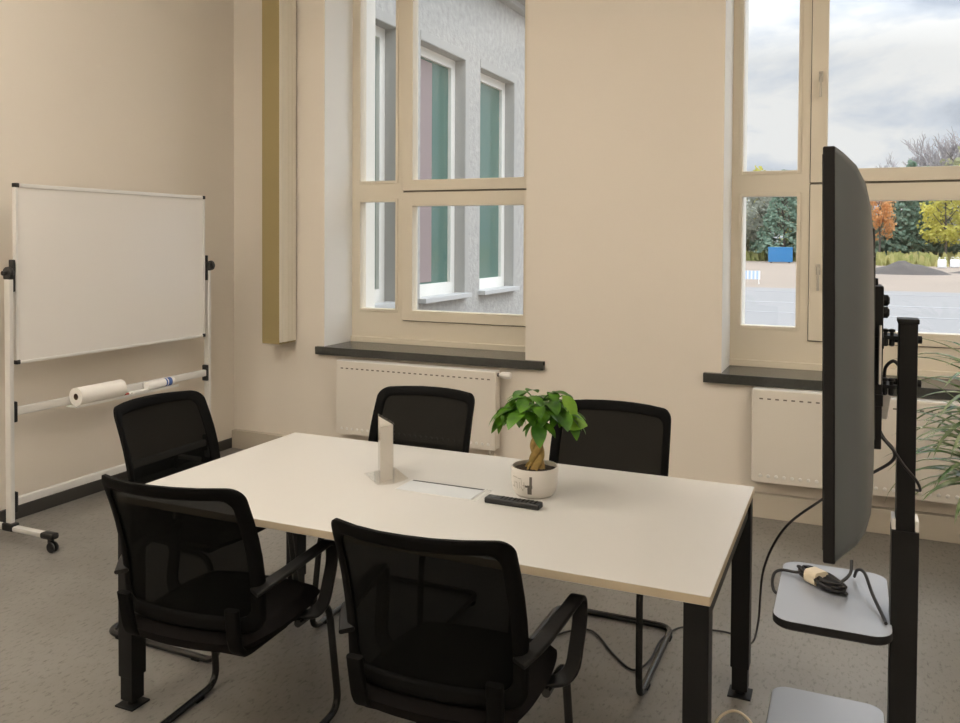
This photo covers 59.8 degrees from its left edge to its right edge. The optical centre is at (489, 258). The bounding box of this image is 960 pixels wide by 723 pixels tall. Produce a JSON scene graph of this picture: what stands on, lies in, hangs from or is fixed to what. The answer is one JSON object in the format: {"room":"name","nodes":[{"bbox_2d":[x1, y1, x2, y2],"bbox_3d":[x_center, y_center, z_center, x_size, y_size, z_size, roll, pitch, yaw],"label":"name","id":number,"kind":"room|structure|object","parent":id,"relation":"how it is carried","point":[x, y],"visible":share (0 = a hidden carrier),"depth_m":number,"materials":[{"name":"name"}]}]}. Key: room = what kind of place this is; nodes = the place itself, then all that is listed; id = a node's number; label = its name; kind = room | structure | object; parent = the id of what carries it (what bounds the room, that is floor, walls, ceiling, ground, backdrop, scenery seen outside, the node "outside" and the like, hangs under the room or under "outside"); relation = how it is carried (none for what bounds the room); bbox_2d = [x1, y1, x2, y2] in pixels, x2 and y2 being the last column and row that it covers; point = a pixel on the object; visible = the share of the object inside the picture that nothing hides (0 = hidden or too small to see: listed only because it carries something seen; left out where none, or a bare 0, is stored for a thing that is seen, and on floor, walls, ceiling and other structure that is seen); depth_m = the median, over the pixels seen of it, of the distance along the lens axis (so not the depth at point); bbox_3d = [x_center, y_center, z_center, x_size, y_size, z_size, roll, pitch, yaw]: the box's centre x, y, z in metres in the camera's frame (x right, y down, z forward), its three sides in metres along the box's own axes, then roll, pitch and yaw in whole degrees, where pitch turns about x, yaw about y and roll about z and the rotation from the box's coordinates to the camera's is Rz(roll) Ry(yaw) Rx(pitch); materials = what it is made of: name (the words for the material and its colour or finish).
{"room":"meeting room","nodes":[
{"label":"meeting room","id":0,"kind":"room"},
{"bbox_2d":[0,0,233,510],"bbox_3d":[-3.486,-0.499,3.347,0.300,4.050,8.100,1,1,24],"label":"wall","id":1,"kind":"structure","parent":0,"point":[124,95],"depth_m":5.37,"materials":[{"name":"beige paint"}]},
{"bbox_2d":[0,438,231,521],"bbox_3d":[-3.411,1.493,3.192,0.018,0.075,7.200,1,1,24],"label":"baseboard","id":2,"kind":"structure","parent":1,"relation":"attached to","point":[59,498],"depth_m":5.08,"materials":[{"name":"grey"}]},
{"bbox_2d":[0,448,959,722],"bbox_3d":[-0.059,1.679,1.900,7.800,0.200,8.100,1,1,24],"label":"floor","id":3,"kind":"structure","parent":0,"point":[59,653],"depth_m":3.29,"materials":[{"name":"grey carpet"}]},
{"bbox_2d":[0,183,214,552],"bbox_3d":[-2.225,0.540,5.072,0.675,1.904,1.557,1,1,24],"label":"whiteboard","id":4,"kind":"object","parent":3,"relation":"on","point":[91,270],"depth_m":4.87,"materials":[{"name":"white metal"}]},
{"bbox_2d":[2,522,18,531],"bbox_3d":[-2.529,1.416,4.412,0.080,0.042,0.048,1,1,24],"label":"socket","id":5,"kind":"object","parent":4,"relation":"attached to","point":[6,526],"depth_m":4.39,"materials":[{"name":"black plastic"}]},
{"bbox_2d":[69,379,126,405],"bbox_3d":[-2.260,0.776,4.837,0.102,0.102,0.315,1,1,24],"label":"paper roll","id":6,"kind":"object","parent":4,"relation":"on","point":[116,388],"visible":1,"depth_m":4.78,"materials":[{"name":"white paper"}]},
{"bbox_2d":[143,377,174,389],"bbox_3d":[-2.088,0.791,5.290,0.053,0.053,0.220,1,1,24],"label":"pack","id":7,"kind":"object","parent":4,"relation":"on","point":[167,381],"visible":1,"depth_m":5.26,"materials":[{"name":"white plastic"}]},
{"bbox_2d":[109,390,298,662],"bbox_3d":[-1.210,1.070,3.513,0.644,0.931,0.649,1,1,25],"label":"chair","id":8,"kind":"object","parent":3,"relation":"on","point":[161,435],"visible":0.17,"depth_m":3.61,"materials":[{"name":"black fabric"}]},
{"bbox_2d":[101,474,340,722],"bbox_3d":[-0.850,1.092,2.636,0.649,0.931,0.644,1,1,19],"label":"chair","id":9,"kind":"object","parent":3,"relation":"on","point":[191,562],"visible":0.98,"depth_m":2.44,"materials":[{"name":"black fabric"}]},
{"bbox_2d":[310,386,474,627],"bbox_3d":[-0.379,1.072,3.622,0.649,0.931,0.644,1,1,23],"label":"chair","id":10,"kind":"object","parent":3,"relation":"on","point":[441,418],"visible":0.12,"depth_m":3.83,"materials":[{"name":"black fabric"}]},
{"bbox_2d":[115,432,753,722],"bbox_3d":[-0.169,1.184,2.940,2.008,0.742,1.013,1,1,24],"label":"conference table","id":11,"kind":"object","parent":3,"relation":"on","point":[671,538],"visible":0.77,"depth_m":2.77,"materials":[{"name":"white laminate"}]},
{"bbox_2d":[378,416,392,481],"bbox_3d":[-0.382,0.702,3.097,0.130,0.215,0.211,0,1,-25],"label":"sign holder","id":12,"kind":"object","parent":11,"relation":"on","point":[385,429],"visible":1,"depth_m":3.02,"materials":[{"name":"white plastic"}]},
{"bbox_2d":[484,494,542,509],"bbox_3d":[0.081,0.809,2.772,0.196,0.021,0.042,1,1,25],"label":"remote control","id":13,"kind":"object","parent":11,"relation":"on","point":[493,499],"visible":1,"depth_m":2.76,"materials":[{"name":"black plastic"}]},
{"bbox_2d":[488,388,587,498],"bbox_3d":[0.161,0.638,2.885,0.348,0.359,0.343,1,1,24],"label":"potted plant","id":14,"kind":"object","parent":11,"relation":"on","point":[535,477],"visible":1,"depth_m":2.83,"materials":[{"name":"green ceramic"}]},
{"bbox_2d":[331,518,587,722],"bbox_3d":[-0.094,1.105,2.250,0.649,0.931,0.644,1,1,21],"label":"chair","id":15,"kind":"object","parent":3,"relation":"on","point":[437,629],"visible":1,"depth_m":2.05,"materials":[{"name":"black fabric"}]},
{"bbox_2d":[529,399,671,695],"bbox_3d":[0.427,1.084,3.309,0.649,0.931,0.644,1,1,24],"label":"chair","id":16,"kind":"object","parent":3,"relation":"on","point":[625,436],"visible":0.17,"depth_m":3.50,"materials":[{"name":"black fabric"}]},
{"bbox_2d":[558,432,895,670],"bbox_3d":[0.763,0.949,2.905,1.060,1.221,1.600,-1,2,-43],"label":"power cable","id":17,"kind":"object","parent":3,"relation":"on","point":[892,460],"visible":0.54,"depth_m":2.82,"materials":[{"name":"black plastic"}]},
{"bbox_2d":[715,709,751,722],"bbox_3d":[0.726,1.505,2.520,0.189,0.131,0.310,1,1,24],"label":"cord","id":18,"kind":"object","parent":3,"relation":"on","point":[720,716],"visible":1,"depth_m":2.66,"materials":[{"name":"beige plastic"}]},
{"bbox_2d":[766,253,921,722],"bbox_3d":[0.926,0.784,1.935,0.660,1.599,0.665,1,1,24],"label":"stand","id":19,"kind":"object","parent":3,"relation":"on","point":[800,605],"visible":0.91,"depth_m":1.89,"materials":[{"name":"black metal"}]},
{"bbox_2d":[766,687,884,722],"bbox_3d":[0.834,1.219,2.077,0.284,0.022,0.495,1,1,24],"label":"shelf","id":20,"kind":"object","parent":19,"relation":"attached to","point":[787,704],"depth_m":2.23,"materials":[{"name":"grey metal"}]},
{"bbox_2d":[771,560,887,624],"bbox_3d":[0.821,0.820,2.047,0.225,0.087,0.278,1,1,11],"label":"cable bundle","id":21,"kind":"object","parent":19,"relation":"on","point":[815,576],"visible":0.98,"depth_m":2.10,"materials":[{"name":"black rubber"}]},
{"bbox_2d":[773,562,892,645],"bbox_3d":[0.846,0.840,2.056,0.256,0.022,0.390,1,1,24],"label":"shelf","id":22,"kind":"object","parent":19,"relation":"attached to","point":[800,605],"depth_m":1.98,"materials":[{"name":"grey metal"}]},
{"bbox_2d":[822,146,874,563],"bbox_3d":[0.848,0.152,1.953,0.090,0.704,1.230,0,1,24],"label":"screen","id":23,"kind":"object","parent":19,"relation":"attached to","point":[848,233],"visible":1,"depth_m":1.41,"materials":[{"name":"black plastic"}]},
{"bbox_2d":[882,359,896,419],"bbox_3d":[0.951,0.312,1.999,0.064,0.143,0.040,1,1,24],"label":"power adapter","id":24,"kind":"object","parent":23,"relation":"hanging from","point":[886,398],"visible":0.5,"depth_m":1.98,"materials":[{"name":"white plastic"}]},
{"bbox_2d":[881,434,921,491],"bbox_3d":[0.939,0.460,1.900,0.109,0.157,0.082,0,1,-9],"label":"cable","id":25,"kind":"object","parent":19,"relation":"attached to","point":[882,437],"visible":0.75,"depth_m":1.87,"materials":[{"name":"black plastic"}]},
{"bbox_2d":[885,338,959,536],"bbox_3d":[2.232,0.928,3.594,1.011,1.248,0.981,1,2,40],"label":"potted palm","id":26,"kind":"object","parent":3,"relation":"on","point":[951,480],"visible":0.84,"depth_m":3.67,"materials":[{"name":"green plant"}]},
{"bbox_2d":[234,0,959,515],"bbox_3d":[1.450,-0.516,5.288,7.200,4.050,0.600,1,1,24],"label":"wall","id":27,"kind":"structure","parent":0,"point":[630,102],"depth_m":5.32,"materials":[{"name":"beige paint"}]},
{"bbox_2d":[336,359,511,455],"bbox_3d":[-0.463,1.026,5.762,1.340,0.580,0.116,1,1,24],"label":"radiator","id":28,"kind":"object","parent":27,"relation":"attached to","point":[359,383],"visible":0.64,"depth_m":5.75,"materials":[{"name":"white metal"}]},
{"bbox_2d":[337,359,499,372],"bbox_3d":[-0.509,0.742,5.765,1.236,0.012,0.078,1,1,24],"label":"grille","id":29,"kind":"object","parent":28,"relation":"attached to","point":[341,362],"depth_m":5.75,"materials":[{"name":"white metal"}]},
{"bbox_2d":[315,341,544,370],"bbox_3d":[-0.383,0.684,5.965,1.777,0.057,0.410,1,1,24],"label":"windowsill","id":30,"kind":"structure","parent":27,"relation":"attached to","point":[433,354],"depth_m":5.85,"materials":[{"name":"stone"}]},
{"bbox_2d":[351,0,527,351],"bbox_3d":[-0.272,-0.854,6.265,1.603,3.060,0.331,1,1,24],"label":"window","id":31,"kind":"structure","parent":27,"relation":"in","point":[405,324],"depth_m":6.26,"materials":[{"name":"beige paint"}]},
{"bbox_2d":[232,429,959,543],"bbox_3d":[1.317,1.445,5.032,7.182,0.139,0.050,1,1,24],"label":"baseboard","id":32,"kind":"structure","parent":27,"relation":"attached to","point":[932,526],"depth_m":4.79,"materials":[{"name":"beige"}]},
{"bbox_2d":[703,365,959,400],"bbox_3d":[2.185,0.725,4.847,1.784,0.057,0.410,1,1,24],"label":"windowsill","id":33,"kind":"structure","parent":27,"relation":"attached to","point":[737,375],"depth_m":4.88,"materials":[{"name":"stone"}]},
{"bbox_2d":[729,0,959,378],"bbox_3d":[2.323,-0.812,5.107,1.603,3.060,0.383,1,1,24],"label":"window","id":34,"kind":"structure","parent":27,"relation":"in","point":[799,346],"depth_m":5.14,"materials":[{"name":"beige paint"}]},
{"bbox_2d":[751,387,959,504],"bbox_3d":[2.171,1.060,4.616,1.372,0.595,0.116,1,1,24],"label":"radiator","id":35,"kind":"object","parent":27,"relation":"attached to","point":[786,433],"visible":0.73,"depth_m":4.72,"materials":[{"name":"white metal"}]},
{"bbox_2d":[753,387,959,404],"bbox_3d":[2.124,0.768,4.619,1.268,0.012,0.078,1,1,24],"label":"grille","id":36,"kind":"object","parent":35,"relation":"attached to","point":[760,391],"depth_m":4.74,"materials":[{"name":"white metal"}]},
{"bbox_3d":[-0.035,-2.569,1.801,7.800,0.200,8.100,1,1,24],"label":"ceiling","id":37,"kind":"structure","parent":0,"visible":0},
{"bbox_2d":[262,0,295,343],"bbox_3d":[-0.528,-0.962,5.691,2.385,3.200,0.191,1,1,24],"label":"cover","id":38,"kind":"object","parent":37,"relation":"hanging from","point":[278,16],"visible":1,"depth_m":6.07,"materials":[{"name":"beige fabric"}]},
{"label":"outside","id":39,"kind":"structure","parent":0,"visible":0},
{"bbox_2d":[745,251,959,292],"bbox_3d":[64.429,0.802,108.962,320.000,0.300,239.100,1,1,24],"label":"ground","id":40,"kind":"structure","parent":39,"point":[774,274],"depth_m":60.54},
{"bbox_2d":[375,0,524,313],"bbox_3d":[-2.255,-0.647,12.135,6.340,6.350,9.000,1,1,24],"label":"building wing","id":41,"kind":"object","parent":40,"relation":"on","point":[471,53],"visible":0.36,"depth_m":9.58,"materials":[{"name":"grey paint"}]},
{"bbox_2d":[746,224,754,251],"bbox_3d":[38.106,-2.578,123.760,5.998,5.826,5.482,0,2,-28],"label":"bush","id":42,"kind":"object","parent":40,"relation":"on","point":[747,241],"visible":0.13,"depth_m":122.46,"materials":[{"name":"green plant"}]},
{"bbox_2d":[745,271,759,283],"bbox_3d":[17.092,1.230,54.367,1.069,0.850,0.396,1,1,20],"label":"barrier","id":43,"kind":"object","parent":40,"relation":"on","point":[749,274],"visible":0.72,"depth_m":54.33,"materials":[{"name":"white paint"}]},
{"bbox_2d":[746,197,770,241],"bbox_3d":[35.409,-5.835,117.254,7.923,12.274,9.057,-1,2,-35],"label":"tree","id":44,"kind":"object","parent":40,"relation":"on","point":[750,229],"visible":0.26,"depth_m":114.85,"materials":[{"name":"grey plant"}]},
{"bbox_2d":[746,166,771,228],"bbox_3d":[39.771,-6.809,123.867,7.751,13.966,7.828,0,1,-20],"label":"tree","id":45,"kind":"object","parent":40,"relation":"on","point":[760,167],"visible":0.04,"depth_m":123.61,"materials":[{"name":"yellow plant"}]},
{"bbox_2d":[749,233,773,250],"bbox_3d":[38.547,-1.675,117.970,3.695,4.022,4.132,1,1,10],"label":"bush","id":46,"kind":"object","parent":40,"relation":"on","point":[751,241],"visible":0.17,"depth_m":117.63,"materials":[{"name":"green plant"}]},
{"bbox_2d":[746,197,795,246],"bbox_3d":[39.333,-5.991,117.061,6.676,12.640,8.187,0,1,-4],"label":"tree","id":47,"kind":"object","parent":40,"relation":"on","point":[768,199],"visible":0.19,"depth_m":115.82,"materials":[{"name":"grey plant"}]},
{"bbox_2d":[751,169,796,253],"bbox_3d":[39.646,-5.792,112.648,8.322,12.451,8.467,1,1,11],"label":"tree","id":48,"kind":"object","parent":40,"relation":"on","point":[772,209],"visible":0.66,"depth_m":111.59,"materials":[{"name":"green plant"}]},
{"bbox_2d":[768,247,792,262],"bbox_3d":[36.706,-0.409,105.237,2.952,1.980,1.902,1,1,18],"label":"container","id":49,"kind":"object","parent":40,"relation":"on","point":[775,254],"visible":0.98,"depth_m":104.34,"materials":[{"name":"blue paint"}]},
{"bbox_2d":[786,225,796,252],"bbox_3d":[44.483,-5.753,113.621,8.416,12.382,8.063,2,2,42],"label":"tree","id":50,"kind":"object","parent":40,"relation":"on","point":[791,235],"visible":0.05,"depth_m":113.57,"materials":[{"name":"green plant"}]},
{"bbox_2d":[745,287,959,333],"bbox_3d":[28.523,2.359,26.504,320.000,0.020,33.000,1,1,24],"label":"road","id":51,"kind":"structure","parent":40,"relation":"on","point":[897,298],"depth_m":34.43,"materials":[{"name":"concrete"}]},
{"bbox_2d":[745,290,958,296],"bbox_3d":[33.573,2.103,38.099,320.000,0.010,0.300,1,1,24],"label":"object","id":52,"kind":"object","parent":51,"relation":"on","point":[745,290],"depth_m":43.09,"materials":[{"name":"grey paint"}]},
{"bbox_2d":[745,301,959,308],"bbox_3d":[30.220,2.263,30.399,320.000,0.010,0.500,1,1,24],"label":"road marking","id":53,"kind":"object","parent":51,"relation":"on","point":[745,301],"depth_m":35.77,"materials":[{"name":"grey paint"}]},
{"bbox_2d":[745,311,959,319],"bbox_3d":[27.994,2.370,25.289,320.000,0.010,0.350,1,1,24],"label":"road marking","id":54,"kind":"object","parent":51,"relation":"on","point":[745,311],"depth_m":30.98,"materials":[{"name":"grey paint"}]},
{"bbox_2d":[746,249,959,266],"bbox_3d":[48.463,-0.161,103.454,106.001,1.700,19.245,1,1,24],"label":"grass","id":55,"kind":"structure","parent":40,"relation":"on","point":[929,259],"depth_m":97.35,"materials":[{"name":"green plant"}]},
{"bbox_2d":[871,205,887,251],"bbox_3d":[49.458,-5.662,112.614,8.273,12.304,8.261,0,1,-17],"label":"tree","id":56,"kind":"object","parent":40,"relation":"on","point":[871,205],"visible":0.02,"depth_m":110.37,"materials":[{"name":"grey plant"}]},
{"bbox_2d":[870,201,896,251],"bbox_3d":[47.975,-4.723,102.521,5.124,10.878,4.179,0,1,-1],"label":"tree","id":57,"kind":"object","parent":40,"relation":"on","point":[886,207],"visible":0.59,"depth_m":102.15,"materials":[{"name":"orange plant"}]},
{"bbox_2d":[876,153,896,167],"bbox_3d":[55.591,-7.414,118.300,7.311,15.608,6.861,0,1,-11],"label":"tree","id":58,"kind":"object","parent":40,"relation":"on","point":[890,161],"visible":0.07,"depth_m":118.90,"materials":[{"name":"grey plant"}]},
{"bbox_2d":[875,227,900,253],"bbox_3d":[52.438,-2.220,111.905,5.737,5.584,5.130,0,2,-29],"label":"bush","id":59,"kind":"object","parent":40,"relation":"on","point":[882,227],"visible":0.09,"depth_m":110.37,"materials":[{"name":"green plant"}]},
{"bbox_2d":[872,201,933,254],"bbox_3d":[53.064,-5.627,108.818,8.852,12.451,8.700,1,1,14],"label":"tree","id":60,"kind":"object","parent":40,"relation":"on","point":[908,209],"visible":0.33,"depth_m":106.76,"materials":[{"name":"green plant"}]},
{"bbox_2d":[876,159,949,254],"bbox_3d":[56.125,-6.315,110.996,9.241,13.763,9.254,1,2,30],"label":"tree","id":61,"kind":"object","parent":40,"relation":"on","point":[911,163],"visible":0.12,"depth_m":108.92,"materials":[{"name":"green plant"}]},
{"bbox_2d":[876,261,950,274],"bbox_3d":[36.237,0.770,72.748,7.200,1.150,6.000,1,1,24],"label":"pile","id":62,"kind":"object","parent":40,"relation":"on","point":[899,267],"visible":0.81,"depth_m":71.10,"materials":[{"name":"grey gravel"}]},
{"bbox_2d":[901,141,937,166],"bbox_3d":[60.666,-8.045,116.673,6.968,17.013,5.449,0,1,5],"label":"tree","id":63,"kind":"object","parent":40,"relation":"on","point":[917,158],"visible":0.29,"depth_m":116.10,"materials":[{"name":"grey plant"}]},
{"bbox_2d":[904,239,935,254],"bbox_3d":[56.611,-1.458,109.930,4.285,4.171,3.832,0,1,-4],"label":"bush","id":64,"kind":"object","parent":40,"relation":"on","point":[912,247],"visible":0.05,"depth_m":109.53,"materials":[{"name":"green plant"}]},
{"bbox_2d":[889,165,959,253],"bbox_3d":[56.271,-5.647,107.564,8.556,12.588,8.197,-1,2,-45],"label":"tree","id":65,"kind":"object","parent":40,"relation":"on","point":[916,208],"visible":0.26,"depth_m":106.32,"materials":[{"name":"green plant"}]},
{"bbox_2d":[901,134,959,166],"bbox_3d":[62.319,-8.620,116.078,8.949,18.215,9.895,1,1,20],"label":"tree","id":66,"kind":"object","parent":40,"relation":"on","point":[941,149],"visible":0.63,"depth_m":114.93,"materials":[{"name":"grey plant"}]},
{"bbox_2d":[906,126,959,224],"bbox_3d":[62.078,-8.827,116.169,8.692,18.609,9.261,-1,2,-39],"label":"tree","id":67,"kind":"object","parent":40,"relation":"on","point":[952,138],"visible":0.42,"depth_m":113.72,"materials":[{"name":"grey plant"}]},
{"bbox_2d":[916,200,959,253],"bbox_3d":[55.388,-5.033,100.872,5.959,11.660,6.812,0,2,-29],"label":"tree","id":68,"kind":"object","parent":40,"relation":"on","point":[946,232],"visible":0.73,"depth_m":101.38,"materials":[{"name":"yellow plant"}]},
{"bbox_2d":[922,138,958,165],"bbox_3d":[65.754,-8.495,115.759,10.388,18.013,7.889,1,2,36],"label":"tree","id":69,"kind":"object","parent":40,"relation":"on","point":[948,138],"visible":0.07,"depth_m":115.13,"materials":[{"name":"grey plant"}]},
{"bbox_2d":[937,257,946,267],"bbox_3d":[47.947,0.454,88.369,0.744,1.169,0.744,1,1,14],"label":"bag","id":70,"kind":"object","parent":40,"relation":"on","point":[941,263],"visible":1,"depth_m":88.04,"materials":[{"name":"white paint"}]},
{"bbox_2d":[929,164,959,238],"bbox_3d":[58.482,-5.494,102.832,7.726,12.528,7.802,0,1,-14],"label":"tree","id":71,"kind":"object","parent":40,"relation":"on","point":[956,213],"visible":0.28,"depth_m":102.82,"materials":[{"name":"yellow plant"}]},
{"bbox_2d":[940,146,959,217],"bbox_3d":[63.300,-7.887,108.820,8.208,17.094,10.066,0,1,2],"label":"tree","id":72,"kind":"object","parent":40,"relation":"on","point":[956,162],"visible":0.13,"depth_m":110.42,"materials":[{"name":"green plant"}]},
{"bbox_2d":[948,243,959,254],"bbox_3d":[61.023,-0.825,108.087,3.100,3.018,2.772,1,1,22],"label":"bush","id":73,"kind":"object","parent":40,"relation":"on","point":[959,243],"visible":0.22,"depth_m":107.76,"materials":[{"name":"green plant"}]},
{"bbox_2d":[950,132,959,157],"bbox_3d":[64.472,-8.937,113.015,6.090,19.015,7.788,0,1,-23],"label":"tree","id":74,"kind":"object","parent":40,"relation":"on","point":[956,145],"visible":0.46,"depth_m":113.81,"materials":[{"name":"grey plant"}]},
{"bbox_2d":[950,257,959,267],"bbox_3d":[50.029,0.436,89.643,0.744,1.169,0.744,0,1,-6],"label":"bag","id":75,"kind":"object","parent":40,"relation":"on","point":[954,263],"visible":1,"depth_m":89.32,"materials":[{"name":"white paint"}]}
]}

